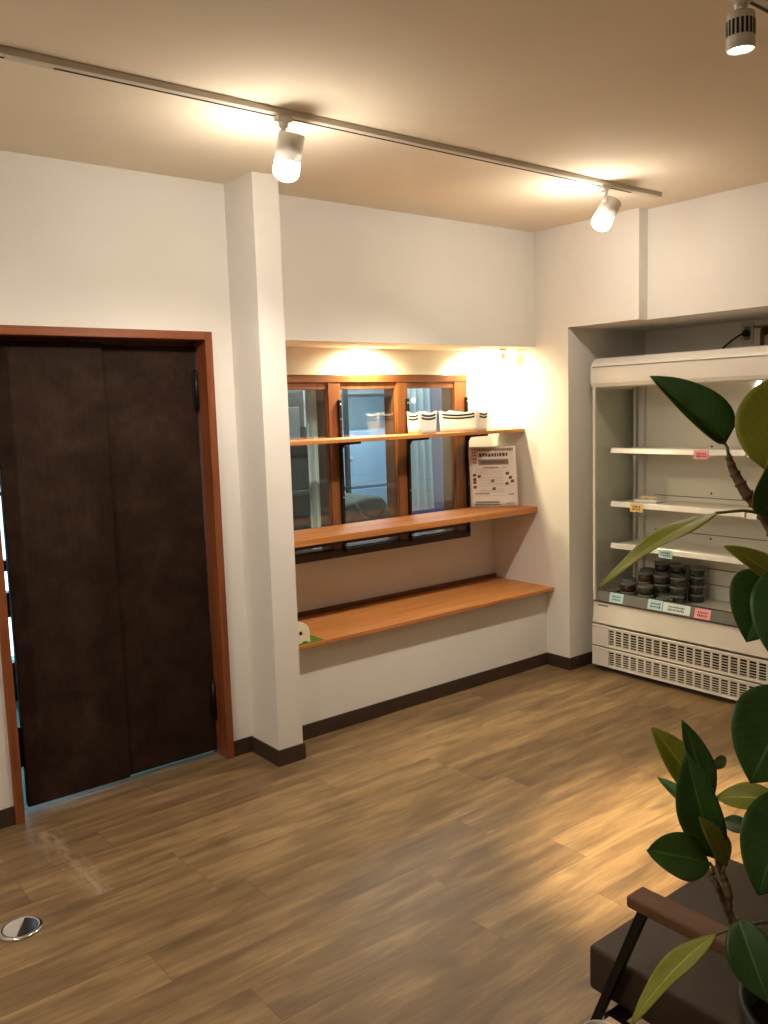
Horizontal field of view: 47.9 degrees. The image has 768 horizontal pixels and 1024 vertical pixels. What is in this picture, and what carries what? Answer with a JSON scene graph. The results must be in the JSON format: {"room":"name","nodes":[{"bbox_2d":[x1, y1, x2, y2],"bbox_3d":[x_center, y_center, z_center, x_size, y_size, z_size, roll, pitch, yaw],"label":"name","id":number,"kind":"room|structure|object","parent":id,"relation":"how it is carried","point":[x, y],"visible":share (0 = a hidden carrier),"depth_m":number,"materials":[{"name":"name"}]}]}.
{"room":"food shop","nodes":[
{"label":"food shop","id":0,"kind":"room"},
{"bbox_2d":[224,171,302,749],"bbox_3d":[-0.688,-0.167,4.033,0.127,2.555,0.745,-7,9,-38],"label":"pillar","id":1,"kind":"structure","parent":0,"point":[252,211],"depth_m":3.76,"materials":[{"name":"paint"}]},
{"bbox_2d":[251,736,305,766],"bbox_3d":[-0.489,1.084,3.980,0.143,0.073,0.247,-7,9,-38],"label":"baseboard","id":2,"kind":"structure","parent":1,"relation":"attached to","point":[295,753],"depth_m":3.90,"materials":[{"name":"brown wood"}]},
{"bbox_2d":[0,150,534,809],"bbox_3d":[-1.347,-0.102,3.663,5.442,2.555,0.506,-7,9,-38],"label":"wall","id":3,"kind":"structure","parent":0,"point":[85,245],"depth_m":3.84,"materials":[{"name":"paint"}]},
{"bbox_2d":[0,325,234,824],"bbox_3d":[-1.135,0.216,3.612,0.962,1.923,0.144,-7,9,-38],"label":"door","id":4,"kind":"structure","parent":3,"relation":"in","point":[110,494],"depth_m":3.61,"materials":[{"name":"brown wood"}]},
{"bbox_2d":[0,736,251,828],"bbox_3d":[-1.906,1.244,3.011,3.298,0.073,0.008,-7,9,-38],"label":"baseboard","id":5,"kind":"structure","parent":3,"relation":"attached to","point":[242,746],"depth_m":3.38,"materials":[{"name":"brown wood"}]},
{"bbox_2d":[497,349,505,359],"bbox_3d":[0.699,-0.937,5.130,0.060,0.066,0.036,-7,9,-38],"label":"light","id":6,"kind":"object","parent":3,"relation":"attached to","point":[501,356],"visible":1,"depth_m":5.12,"materials":[{"name":"white"}]},
{"bbox_2d":[340,394,384,429],"bbox_3d":[-0.002,-0.297,6.433,4.000,2.200,2.150,-7,9,-38],"label":"wall","id":7,"kind":"structure","parent":0,"point":[366,411],"depth_m":7.51,"materials":[{"name":"blue paint"}]},
{"bbox_2d":[340,389,383,393],"bbox_3d":[-0.688,-1.209,7.075,3.900,0.500,0.160,-7,9,-38],"label":"wall band","id":8,"kind":"object","parent":7,"relation":"attached to","point":[350,391],"depth_m":7.41,"materials":[{"name":"white paint"}]},
{"bbox_2d":[0,656,767,1023],"bbox_3d":[0.009,1.283,2.829,6.255,0.080,7.800,-7,9,-38],"label":"floor","id":9,"kind":"structure","parent":0,"point":[462,857],"depth_m":2.99,"materials":[{"name":"brown wood"}]},
{"bbox_2d":[0,916,42,941],"bbox_3d":[-1.129,1.292,2.682,0.132,0.008,0.132,-7,9,-38],"label":"floor outlet","id":10,"kind":"object","parent":9,"relation":"on","point":[22,928],"visible":1,"depth_m":2.67,"materials":[{"name":"silver metal"}]},
{"bbox_2d":[604,1016,620,1023],"bbox_3d":[0.383,1.169,1.457,0.260,0.450,0.200,-7,9,-38],"label":"side table","id":11,"kind":"object","parent":9,"relation":"on","point":[609,1019],"visible":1,"depth_m":1.57,"materials":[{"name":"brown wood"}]},
{"bbox_2d":[584,1020,610,1023],"bbox_3d":[0.352,0.909,1.441,0.093,0.071,0.066,-7,9,-38],"label":"cup","id":12,"kind":"object","parent":11,"relation":"on","point":[590,1021],"visible":1,"depth_m":1.48,"materials":[{"name":"white ceramic"}]},
{"bbox_2d":[590,345,767,702],"bbox_3d":[1.996,0.064,4.499,0.581,1.818,1.829,-7,9,-38],"label":"display case","id":13,"kind":"object","parent":9,"relation":"on","point":[712,658],"visible":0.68,"depth_m":4.81,"materials":[{"name":"grey metal"}]},
{"bbox_2d":[609,592,623,603],"bbox_3d":[1.338,0.496,4.973,0.015,0.054,0.092,-7,9,-38],"label":"price card","id":14,"kind":"object","parent":13,"relation":"in","point":[614,597],"visible":1,"depth_m":4.97,"materials":[{"name":"teal"}]},
{"bbox_2d":[621,591,636,594],"bbox_3d":[1.419,0.481,5.006,0.091,0.050,0.091,-7,9,-38],"label":"jam jar","id":15,"kind":"object","parent":13,"relation":"on","point":[634,592],"visible":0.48,"depth_m":4.97,"materials":[{"name":"grey glass"}]},
{"bbox_2d":[620,581,636,591],"bbox_3d":[1.415,0.431,5.002,0.091,0.050,0.091,-7,9,-38],"label":"jam jar","id":16,"kind":"object","parent":15,"relation":"on","point":[626,586],"visible":1,"depth_m":4.97,"materials":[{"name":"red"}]},
{"bbox_2d":[630,503,642,512],"bbox_3d":[1.428,-0.024,4.887,0.002,0.048,0.085,-7,9,-38],"label":"price card","id":17,"kind":"object","parent":13,"relation":"attached to","point":[634,507],"visible":1,"depth_m":4.89,"materials":[{"name":"brown"}]},
{"bbox_2d":[637,594,653,597],"bbox_3d":[1.488,0.490,4.913,0.091,0.050,0.091,-7,9,-38],"label":"jam jar","id":18,"kind":"object","parent":13,"relation":"on","point":[652,595],"visible":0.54,"depth_m":4.87,"materials":[{"name":"grey glass"}]},
{"bbox_2d":[637,584,653,594],"bbox_3d":[1.487,0.440,4.907,0.091,0.050,0.091,-7,9,-38],"label":"jam jar","id":19,"kind":"object","parent":18,"relation":"on","point":[643,589],"visible":1,"depth_m":4.87,"materials":[{"name":"grey glass"}]},
{"bbox_2d":[634,495,665,503],"bbox_3d":[1.535,-0.075,4.987,0.100,0.037,0.150,-7,9,-38],"label":"snacks","id":20,"kind":"object","parent":13,"relation":"on","point":[644,499],"visible":1,"depth_m":4.96,"materials":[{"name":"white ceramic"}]},
{"bbox_2d":[634,498,665,503],"bbox_3d":[1.536,-0.066,4.989,0.100,0.018,0.150,-7,9,-38],"label":"tray","id":21,"kind":"object","parent":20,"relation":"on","point":[643,500],"depth_m":4.95,"materials":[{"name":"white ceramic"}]},
{"bbox_2d":[647,599,662,610],"bbox_3d":[1.498,0.513,4.773,0.015,0.054,0.092,-7,9,-38],"label":"price card","id":22,"kind":"object","parent":13,"relation":"in","point":[657,605],"visible":1,"depth_m":4.77,"materials":[{"name":"teal"}]},
{"bbox_2d":[654,591,669,598],"bbox_3d":[1.597,0.481,4.955,0.091,0.050,0.091,-7,9,-38],"label":"jam jar","id":23,"kind":"object","parent":13,"relation":"on","point":[656,594],"visible":0.43,"depth_m":4.92,"materials":[{"name":"grey glass"}]},
{"bbox_2d":[654,583,669,592],"bbox_3d":[1.591,0.432,4.944,0.091,0.050,0.091,-7,9,-38],"label":"jam jar","id":24,"kind":"object","parent":23,"relation":"on","point":[659,588],"visible":0.86,"depth_m":4.91,"materials":[{"name":"grey glass"}]},
{"bbox_2d":[653,573,669,583],"bbox_3d":[1.587,0.382,4.943,0.091,0.050,0.091,-7,9,-38],"label":"jam jar","id":25,"kind":"object","parent":24,"relation":"on","point":[658,578],"visible":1,"depth_m":4.91,"materials":[{"name":"grey glass"}]},
{"bbox_2d":[656,595,672,600],"bbox_3d":[1.565,0.499,4.817,0.091,0.050,0.091,-7,9,-38],"label":"jam jar","id":26,"kind":"object","parent":13,"relation":"on","point":[662,597],"visible":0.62,"depth_m":4.80,"materials":[{"name":"grey glass"}]},
{"bbox_2d":[659,549,671,558],"bbox_3d":[1.554,0.232,4.769,0.002,0.048,0.085,-7,9,-38],"label":"price card","id":27,"kind":"object","parent":13,"relation":"attached to","point":[667,554],"visible":1,"depth_m":4.77,"materials":[{"name":"teal"}]},
{"bbox_2d":[662,602,690,615],"bbox_3d":[1.581,0.524,4.669,0.014,0.051,0.165,-7,9,-38],"label":"price card","id":28,"kind":"object","parent":13,"relation":"in","point":[667,607],"visible":1,"depth_m":4.67,"materials":[{"name":"white paper"}]},
{"bbox_2d":[669,594,685,602],"bbox_3d":[1.655,0.489,4.874,0.091,0.050,0.091,-7,9,-38],"label":"jam jar","id":29,"kind":"object","parent":13,"relation":"on","point":[680,599],"visible":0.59,"depth_m":4.83,"materials":[{"name":"grey glass"}]},
{"bbox_2d":[669,585,685,595],"bbox_3d":[1.657,0.439,4.869,0.091,0.050,0.091,-7,9,-38],"label":"jam jar","id":30,"kind":"object","parent":29,"relation":"on","point":[677,591],"visible":0.86,"depth_m":4.83,"materials":[{"name":"grey glass"}]},
{"bbox_2d":[670,575,686,586],"bbox_3d":[1.656,0.390,4.861,0.091,0.050,0.091,-7,9,-38],"label":"jam jar","id":31,"kind":"object","parent":30,"relation":"on","point":[676,581],"visible":1,"depth_m":4.83,"materials":[{"name":"grey glass"}]},
{"bbox_2d":[592,645,763,700],"bbox_3d":[1.809,0.908,4.429,0.036,0.112,1.805,-7,9,-38],"label":"vent grille","id":32,"kind":"object","parent":13,"relation":"attached to","point":[722,684],"depth_m":4.71,"materials":[{"name":"white"}]},
{"bbox_2d":[610,447,746,457],"bbox_3d":[1.685,-0.317,4.767,0.310,0.080,0.820,-7,9,-38],"label":"shelf","id":33,"kind":"object","parent":13,"relation":"on","point":[641,452],"depth_m":4.73,"materials":[{"name":"silver metal"}]},
{"bbox_2d":[592,623,767,683],"bbox_3d":[1.805,0.784,4.414,0.036,0.122,1.805,-7,9,-38],"label":"vent grille","id":34,"kind":"object","parent":13,"relation":"attached to","point":[743,667],"depth_m":4.65,"materials":[{"name":"white metal"}]},
{"bbox_2d":[610,499,752,516],"bbox_3d":[1.695,-0.009,4.804,0.310,0.080,0.820,-7,9,-38],"label":"shelf","id":35,"kind":"object","parent":13,"relation":"on","point":[670,505],"depth_m":4.73,"materials":[{"name":"silver metal"}]},
{"bbox_2d":[610,538,767,564],"bbox_3d":[1.702,0.234,4.833,0.310,0.080,0.820,-7,9,-38],"label":"shelf","id":36,"kind":"object","parent":13,"relation":"on","point":[712,553],"depth_m":4.76,"materials":[{"name":"silver metal"}]},
{"bbox_2d":[688,592,704,602],"bbox_3d":[1.770,0.483,4.896,0.091,0.050,0.091,-7,9,-38],"label":"jam jar","id":37,"kind":"object","parent":13,"relation":"on","point":[694,598],"visible":0.85,"depth_m":4.86,"materials":[{"name":"grey glass"}]},
{"bbox_2d":[688,583,705,593],"bbox_3d":[1.773,0.433,4.893,0.091,0.050,0.091,-7,9,-38],"label":"jam jar","id":38,"kind":"object","parent":37,"relation":"on","point":[694,589],"visible":0.92,"depth_m":4.86,"materials":[{"name":"grey glass"}]},
{"bbox_2d":[689,575,705,584],"bbox_3d":[1.773,0.383,4.886,0.091,0.050,0.091,-7,9,-38],"label":"jam jar","id":39,"kind":"object","parent":38,"relation":"on","point":[693,580],"visible":0.8,"depth_m":4.85,"materials":[{"name":"grey glass"}]},
{"bbox_2d":[689,565,705,576],"bbox_3d":[1.769,0.333,4.881,0.091,0.050,0.091,-7,9,-38],"label":"jam jar","id":40,"kind":"object","parent":39,"relation":"on","point":[694,570],"visible":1,"depth_m":4.85,"materials":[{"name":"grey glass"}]},
{"bbox_2d":[694,450,707,458],"bbox_3d":[1.667,-0.301,4.542,0.002,0.048,0.085,-7,9,-38],"label":"price card","id":41,"kind":"object","parent":13,"relation":"attached to","point":[698,454],"visible":1,"depth_m":4.54,"materials":[{"name":"pink paper"}]},
{"bbox_2d":[694,608,710,620],"bbox_3d":[1.678,0.538,4.549,0.015,0.052,0.092,-7,9,-38],"label":"price card","id":42,"kind":"object","parent":13,"relation":"in","point":[699,613],"visible":1,"depth_m":4.55,"materials":[{"name":"pink paper"}]},
{"bbox_2d":[721,330,749,348],"bbox_3d":[1.958,-0.848,4.878,0.043,0.342,0.204,-7,9,-38],"label":"power cord","id":43,"kind":"object","parent":13,"relation":"attached to","point":[745,333],"visible":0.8,"depth_m":4.80,"materials":[{"name":"black plastic"}]},
{"bbox_2d":[746,513,757,519],"bbox_3d":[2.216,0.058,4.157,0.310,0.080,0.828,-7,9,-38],"label":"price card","id":44,"kind":"object","parent":13,"relation":"on","point":[748,515],"depth_m":4.36,"materials":[{"name":"white paper"}]},
{"bbox_3d":[1.521,0.473,5.046,0.091,0.050,0.091,-7,9,-38],"label":"jam jar","id":45,"kind":"object","parent":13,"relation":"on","visible":0},
{"bbox_2d":[637,580,652,584],"bbox_3d":[1.522,0.424,5.036,0.091,0.050,0.091,-7,9,-38],"label":"jam jar","id":46,"kind":"object","parent":45,"relation":"on","point":[638,581],"visible":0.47,"depth_m":5.00,"materials":[{"name":"grey glass"}]},
{"bbox_2d":[638,571,653,581],"bbox_3d":[1.525,0.374,5.030,0.091,0.050,0.091,-7,9,-38],"label":"jam jar","id":47,"kind":"object","parent":46,"relation":"on","point":[645,576],"visible":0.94,"depth_m":5.00,"materials":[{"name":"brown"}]},
{"bbox_3d":[1.701,0.474,4.990,0.091,0.050,0.091,-7,9,-38],"label":"jam jar","id":48,"kind":"object","parent":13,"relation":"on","visible":0},
{"bbox_3d":[1.702,0.424,4.984,0.091,0.050,0.091,-7,9,-38],"label":"jam jar","id":49,"kind":"object","parent":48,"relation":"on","visible":0},
{"bbox_2d":[669,572,685,576],"bbox_3d":[1.693,0.374,4.980,0.091,0.050,0.091,-7,9,-38],"label":"jam jar","id":50,"kind":"object","parent":49,"relation":"on","point":[670,573],"visible":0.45,"depth_m":4.95,"materials":[{"name":"grey glass"}]},
{"bbox_2d":[670,563,685,573],"bbox_3d":[1.692,0.325,4.971,0.091,0.050,0.091,-7,9,-38],"label":"jam jar","id":51,"kind":"object","parent":50,"relation":"on","point":[675,568],"visible":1,"depth_m":4.94,"materials":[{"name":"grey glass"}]},
{"bbox_3d":[1.449,0.465,5.133,0.091,0.050,0.091,-7,9,-38],"label":"jam jar","id":52,"kind":"object","parent":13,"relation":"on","visible":0},
{"bbox_2d":[620,577,635,581],"bbox_3d":[1.448,0.416,5.122,0.091,0.050,0.091,-7,9,-38],"label":"jam jar","id":53,"kind":"object","parent":52,"relation":"on","point":[621,578],"visible":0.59,"depth_m":5.10,"materials":[{"name":"grey glass"}]},
{"bbox_3d":[1.637,0.467,5.067,0.091,0.050,0.091,-7,9,-38],"label":"jam jar","id":54,"kind":"object","parent":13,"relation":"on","visible":0},
{"bbox_3d":[1.635,0.417,5.065,0.091,0.050,0.091,-7,9,-38],"label":"jam jar","id":55,"kind":"object","parent":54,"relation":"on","visible":0},
{"bbox_2d":[654,570,669,578],"bbox_3d":[1.631,0.367,5.055,0.091,0.050,0.091,-7,9,-38],"label":"jam jar","id":56,"kind":"object","parent":55,"relation":"on","point":[655,571],"visible":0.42,"depth_m":5.02,"materials":[{"name":"grey glass"}]},
{"bbox_2d":[654,561,670,571],"bbox_3d":[1.629,0.317,5.053,0.091,0.050,0.091,-7,9,-38],"label":"jam jar","id":57,"kind":"object","parent":56,"relation":"on","point":[662,566],"visible":0.98,"depth_m":5.02,"materials":[{"name":"grey"}]},
{"bbox_2d":[590,859,767,1023],"bbox_3d":[0.896,0.954,1.758,0.654,0.772,0.891,-7,9,-38],"label":"armchair","id":58,"kind":"object","parent":9,"relation":"on","point":[623,961],"visible":0.72,"depth_m":1.79,"materials":[{"name":"brown leather"}]},
{"bbox_2d":[599,376,767,1023],"bbox_3d":[0.526,0.598,1.238,0.443,1.626,0.315,-1,7,8],"label":"rubber plant","id":59,"kind":"object","parent":9,"relation":"on","point":[689,762],"visible":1,"depth_m":1.18,"materials":[{"name":"green plant"}]},
{"bbox_2d":[0,0,767,231],"bbox_3d":[0.567,-1.266,1.718,6.255,0.100,5.750,-7,9,-38],"label":"ceiling","id":60,"kind":"structure","parent":0,"point":[645,94],"depth_m":2.74,"materials":[{"name":"paint"}]},
{"bbox_2d":[0,45,661,197],"bbox_3d":[-0.609,-1.277,2.624,4.942,0.022,0.038,-7,9,-38],"label":"ceiling track","id":61,"kind":"object","parent":60,"relation":"attached to","point":[8,53],"visible":1,"depth_m":2.82,"materials":[{"name":"white metal"}]},
{"bbox_2d":[273,114,304,181],"bbox_3d":[-0.321,-1.207,2.882,0.102,0.198,0.115,-7,9,-38],"label":"spotlight","id":62,"kind":"object","parent":61,"relation":"hanging from","point":[289,148],"visible":1,"depth_m":2.85,"materials":[{"name":"white metal"}]},
{"bbox_2d":[592,185,620,230],"bbox_3d":[1.014,-1.379,3.935,0.133,0.191,0.095,-4,7,-16],"label":"spotlight","id":63,"kind":"object","parent":61,"relation":"hanging from","point":[609,206],"visible":1,"depth_m":3.90,"materials":[{"name":"white metal"}]},
{"bbox_2d":[748,0,767,12],"bbox_3d":[0.330,-1.191,1.660,4.400,0.021,0.034,-7,9,-38],"label":"ceiling track","id":64,"kind":"object","parent":60,"relation":"attached to","point":[762,5],"visible":1,"depth_m":2.14,"materials":[{"name":"black"}]},
{"bbox_2d":[726,0,755,55],"bbox_3d":[0.863,-1.183,2.088,0.068,0.130,0.067,-7,9,-38],"label":"spotlight","id":65,"kind":"object","parent":64,"relation":"hanging from","point":[741,22],"visible":1,"depth_m":2.07,"materials":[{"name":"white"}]},
{"bbox_2d":[286,347,493,612],"bbox_3d":[-0.082,-0.188,4.912,1.908,1.450,0.120,-7,9,-38],"label":"wall","id":66,"kind":"structure","parent":0,"point":[335,581],"depth_m":4.98,"materials":[{"name":"paint"}]},
{"bbox_2d":[287,375,470,564],"bbox_3d":[-0.104,-0.269,4.827,1.492,0.982,0.124,-7,9,-38],"label":"window","id":67,"kind":"structure","parent":66,"relation":"in","point":[327,387],"depth_m":4.89,"materials":[{"name":"brown wood"}]},
{"bbox_2d":[337,400,346,551],"bbox_3d":[-0.225,-0.189,4.656,0.016,0.822,0.018,-7,9,-38],"label":"upright","id":68,"kind":"object","parent":67,"relation":"attached to","point":[339,402],"visible":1,"depth_m":4.65,"materials":[{"name":"black metal"}]},
{"bbox_2d":[405,399,412,541],"bbox_3d":[0.145,-0.236,4.949,0.016,0.822,0.018,-7,9,-38],"label":"upright","id":69,"kind":"object","parent":67,"relation":"attached to","point":[406,400],"visible":0.84,"depth_m":4.94,"materials":[{"name":"black metal"}]},
{"bbox_2d":[290,429,524,449],"bbox_3d":[0.045,-0.383,4.705,1.888,0.070,0.219,-7,9,-38],"label":"wall shelf","id":70,"kind":"object","parent":69,"relation":"attached to","point":[344,441],"visible":0.7,"depth_m":4.62,"materials":[{"name":"brown wood"}]},
{"bbox_2d":[407,411,435,433],"bbox_3d":[0.210,-0.495,4.777,0.133,0.125,0.117,-7,9,-38],"label":"storage basket","id":71,"kind":"object","parent":70,"relation":"on","point":[423,422],"visible":1,"depth_m":4.73,"materials":[{"name":"plastic"}]},
{"bbox_2d":[439,409,487,431],"bbox_3d":[0.463,-0.530,5.015,0.280,0.122,0.136,-1,7,6],"label":"storage basket","id":72,"kind":"object","parent":70,"relation":"on","point":[450,421],"visible":1,"depth_m":4.96,"materials":[{"name":"plastic"}]},
{"bbox_2d":[294,505,536,547],"bbox_3d":[0.088,0.092,4.725,1.888,0.085,0.312,-7,9,-38],"label":"wall shelf","id":73,"kind":"object","parent":69,"relation":"attached to","point":[357,530],"visible":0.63,"depth_m":4.64,"materials":[{"name":"brown wood"}]},
{"bbox_2d":[468,446,518,507],"bbox_3d":[0.660,-0.212,5.207,0.296,0.365,0.027,-1,7,5],"label":"poster","id":74,"kind":"object","parent":73,"relation":"on","point":[493,473],"visible":1,"depth_m":5.21,"materials":[{"name":"paper"}]},
{"bbox_2d":[464,397,470,532],"bbox_3d":[0.507,-0.281,5.236,0.016,0.822,0.018,-7,9,-38],"label":"upright","id":75,"kind":"object","parent":67,"relation":"attached to","point":[465,398],"visible":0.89,"depth_m":5.23,"materials":[{"name":"black metal"}]},
{"bbox_2d":[299,592,546,724],"bbox_3d":[0.117,0.770,4.813,1.908,0.460,0.443,-7,9,-38],"label":"wall","id":76,"kind":"structure","parent":0,"point":[336,678],"depth_m":4.57,"materials":[{"name":"paint"}]},
{"bbox_2d":[302,652,547,740],"bbox_3d":[0.259,0.979,4.657,1.880,0.073,0.008,-7,9,-38],"label":"baseboard","id":77,"kind":"structure","parent":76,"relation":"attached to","point":[324,726],"depth_m":4.59,"materials":[{"name":"brown wood"}]},
{"bbox_2d":[297,573,553,649],"bbox_3d":[0.123,0.522,4.750,1.888,0.045,0.492,-7,9,-38],"label":"wall shelf","id":78,"kind":"object","parent":76,"relation":"on","point":[335,623],"visible":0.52,"depth_m":4.75,"materials":[{"name":"brown wood"}]},
{"bbox_2d":[299,635,323,645],"bbox_3d":[-0.406,0.615,4.103,0.212,0.003,0.124,-7,9,-38],"label":"mat","id":79,"kind":"object","parent":78,"relation":"on","point":[312,638],"visible":0.32,"depth_m":4.11,"materials":[{"name":"green fabric"}]},
{"bbox_2d":[298,621,309,643],"bbox_3d":[-0.427,0.559,4.084,0.117,0.114,0.102,-7,9,-38],"label":"wooden holder","id":80,"kind":"object","parent":79,"relation":"on","point":[303,629],"visible":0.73,"depth_m":4.06,"materials":[{"name":"beige paint"}]},
{"bbox_2d":[430,388,443,507],"bbox_3d":[0.935,-0.408,7.110,1.480,2.200,0.050,-7,9,-38],"label":"wall partition","id":81,"kind":"structure","parent":0,"point":[435,393],"depth_m":6.65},
{"bbox_2d":[491,182,767,657],"bbox_3d":[2.724,-0.216,3.549,0.834,2.555,5.750,-7,9,-38],"label":"wall","id":82,"kind":"structure","parent":0,"point":[683,276],"depth_m":5.00,"materials":[{"name":"paint"}]},
{"bbox_2d":[547,651,591,669],"bbox_3d":[1.194,0.875,5.281,0.386,0.073,0.173,-7,9,-38],"label":"baseboard","id":83,"kind":"structure","parent":82,"relation":"attached to","point":[584,659],"depth_m":5.16,"materials":[{"name":"brown wood"}]},
{"bbox_2d":[741,322,753,344],"bbox_3d":[2.025,-0.996,4.813,0.010,0.122,0.073,-7,9,-38],"label":"wall outlet","id":84,"kind":"object","parent":82,"relation":"attached to","point":[746,325],"visible":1,"depth_m":4.80,"materials":[{"name":"beige plastic"}]},
{"bbox_2d":[744,326,749,339],"bbox_3d":[2.022,-0.995,4.811,0.002,0.075,0.038,-7,9,-38],"label":"socket","id":85,"kind":"object","parent":84,"relation":"attached to","point":[745,327],"depth_m":4.81,"materials":[{"name":"grey plastic"}]},
{"bbox_2d":[753,325,767,345],"bbox_3d":[2.072,-0.957,4.731,0.045,0.126,0.090,-7,9,-38],"label":"valve","id":86,"kind":"object","parent":82,"relation":"attached to","point":[764,328],"visible":0.96,"depth_m":4.71,"materials":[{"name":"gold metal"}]},
{"bbox_3d":[-0.193,-1.457,6.491,4.000,0.100,2.650,-7,9,-38],"label":"ceiling","id":87,"kind":"structure","parent":0,"visible":0},
{"bbox_2d":[305,390,321,548],"bbox_3d":[-0.327,-0.115,5.001,0.253,2.100,0.047,-7,9,-38],"label":"curtain","id":88,"kind":"object","parent":87,"relation":"hanging from","point":[310,395],"visible":0.09,"depth_m":4.92,"materials":[{"name":"white fabric"}]},
{"bbox_2d":[407,388,433,510],"bbox_3d":[0.239,-0.313,6.505,0.373,2.100,0.047,-7,9,-38],"label":"curtain","id":89,"kind":"object","parent":87,"relation":"hanging from","point":[419,398],"visible":0.23,"depth_m":6.52,"materials":[{"name":"white fabric"}]},
{"bbox_3d":[-0.122,0.817,6.763,4.000,0.078,2.650,-7,9,-38],"label":"floor","id":90,"kind":"structure","parent":0,"visible":0},
{"bbox_2d":[290,389,350,515],"bbox_3d":[-0.712,-0.110,6.105,0.830,1.950,0.500,-7,9,-38],"label":"rack","id":91,"kind":"object","parent":90,"relation":"on","point":[300,498],"visible":0.02,"depth_m":6.14,"materials":[{"name":"black metal"}]},
{"bbox_2d":[288,407,299,439],"bbox_3d":[-0.802,-0.598,5.955,0.300,0.239,0.350,-7,9,-38],"label":"carton","id":92,"kind":"object","parent":91,"relation":"on","point":[294,421],"visible":0.11,"depth_m":5.88,"materials":[{"name":"grey cardboard"}]},
{"bbox_2d":[290,455,308,490],"bbox_3d":[-0.695,-0.275,6.090,0.530,0.219,0.380,-7,9,-38],"label":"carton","id":93,"kind":"object","parent":91,"relation":"on","point":[299,463],"visible":0.24,"depth_m":5.94,"materials":[{"name":"grey cardboard"}]},
{"bbox_2d":[293,515,311,551],"bbox_3d":[-0.677,0.171,6.147,0.580,0.219,0.380,-7,9,-38],"label":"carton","id":94,"kind":"object","parent":91,"relation":"on","point":[301,522],"visible":0.11,"depth_m":6.02,"materials":[{"name":"cardboard"}]},
{"bbox_2d":[300,427,306,439],"bbox_3d":[-0.530,-0.563,6.176,0.290,0.099,0.350,-7,9,-38],"label":"carton","id":95,"kind":"object","parent":91,"relation":"on","point":[303,431],"visible":0.03,"depth_m":5.98,"materials":[{"name":"grey cardboard"}]},
{"bbox_2d":[287,390,305,426],"bbox_3d":[-0.526,-0.750,6.141,0.290,0.278,0.282,-7,9,-38],"label":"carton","id":96,"kind":"object","parent":95,"relation":"on","point":[296,398],"visible":0.09,"depth_m":5.98,"materials":[{"name":"cardboard"}]},
{"bbox_2d":[292,486,350,495],"bbox_3d":[-0.713,-0.149,6.101,0.830,0.030,0.500,-7,9,-38],"label":"shelf","id":97,"kind":"object","parent":91,"relation":"attached to","point":[347,488],"depth_m":5.92,"materials":[{"name":"grey metal"}]},
{"bbox_2d":[343,428,386,503],"bbox_3d":[0.042,-0.011,7.395,1.400,1.400,0.510,-7,9,-38],"label":"locker","id":98,"kind":"object","parent":90,"relation":"on","point":[368,458],"visible":0.07,"depth_m":6.92,"materials":[{"name":"metal"}]},
{"bbox_2d":[298,529,444,551],"bbox_3d":[0.122,0.477,5.995,1.400,0.760,0.600,-7,9,-38],"label":"work table","id":99,"kind":"object","parent":90,"relation":"on","point":[439,529],"visible":0.02,"depth_m":5.64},
{"bbox_2d":[309,493,387,525],"bbox_3d":[-0.150,0.009,5.674,0.563,0.258,0.430,-7,9,-38],"label":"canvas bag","id":100,"kind":"object","parent":99,"relation":"on","point":[358,507],"visible":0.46,"depth_m":5.49,"materials":[{"name":"grey fabric"}]},
{"bbox_2d":[412,507,443,514],"bbox_3d":[0.407,0.029,6.130,0.620,0.078,0.320,-7,9,-38],"label":"crate","id":101,"kind":"object","parent":99,"relation":"on","point":[439,508],"visible":0.04,"depth_m":6.24,"materials":[{"name":"blue plastic"}]},
{"bbox_3d":[-2.784,-0.087,3.910,3.500,2.555,2.430,-7,9,-38],"label":"wall","id":102,"kind":"structure","parent":0,"visible":0},
{"bbox_2d":[0,495,17,700],"bbox_3d":[-2.305,0.042,4.621,1.400,2.100,0.060,-7,9,-38],"label":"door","id":103,"kind":"structure","parent":102,"relation":"in","point":[4,560],"depth_m":4.84,"materials":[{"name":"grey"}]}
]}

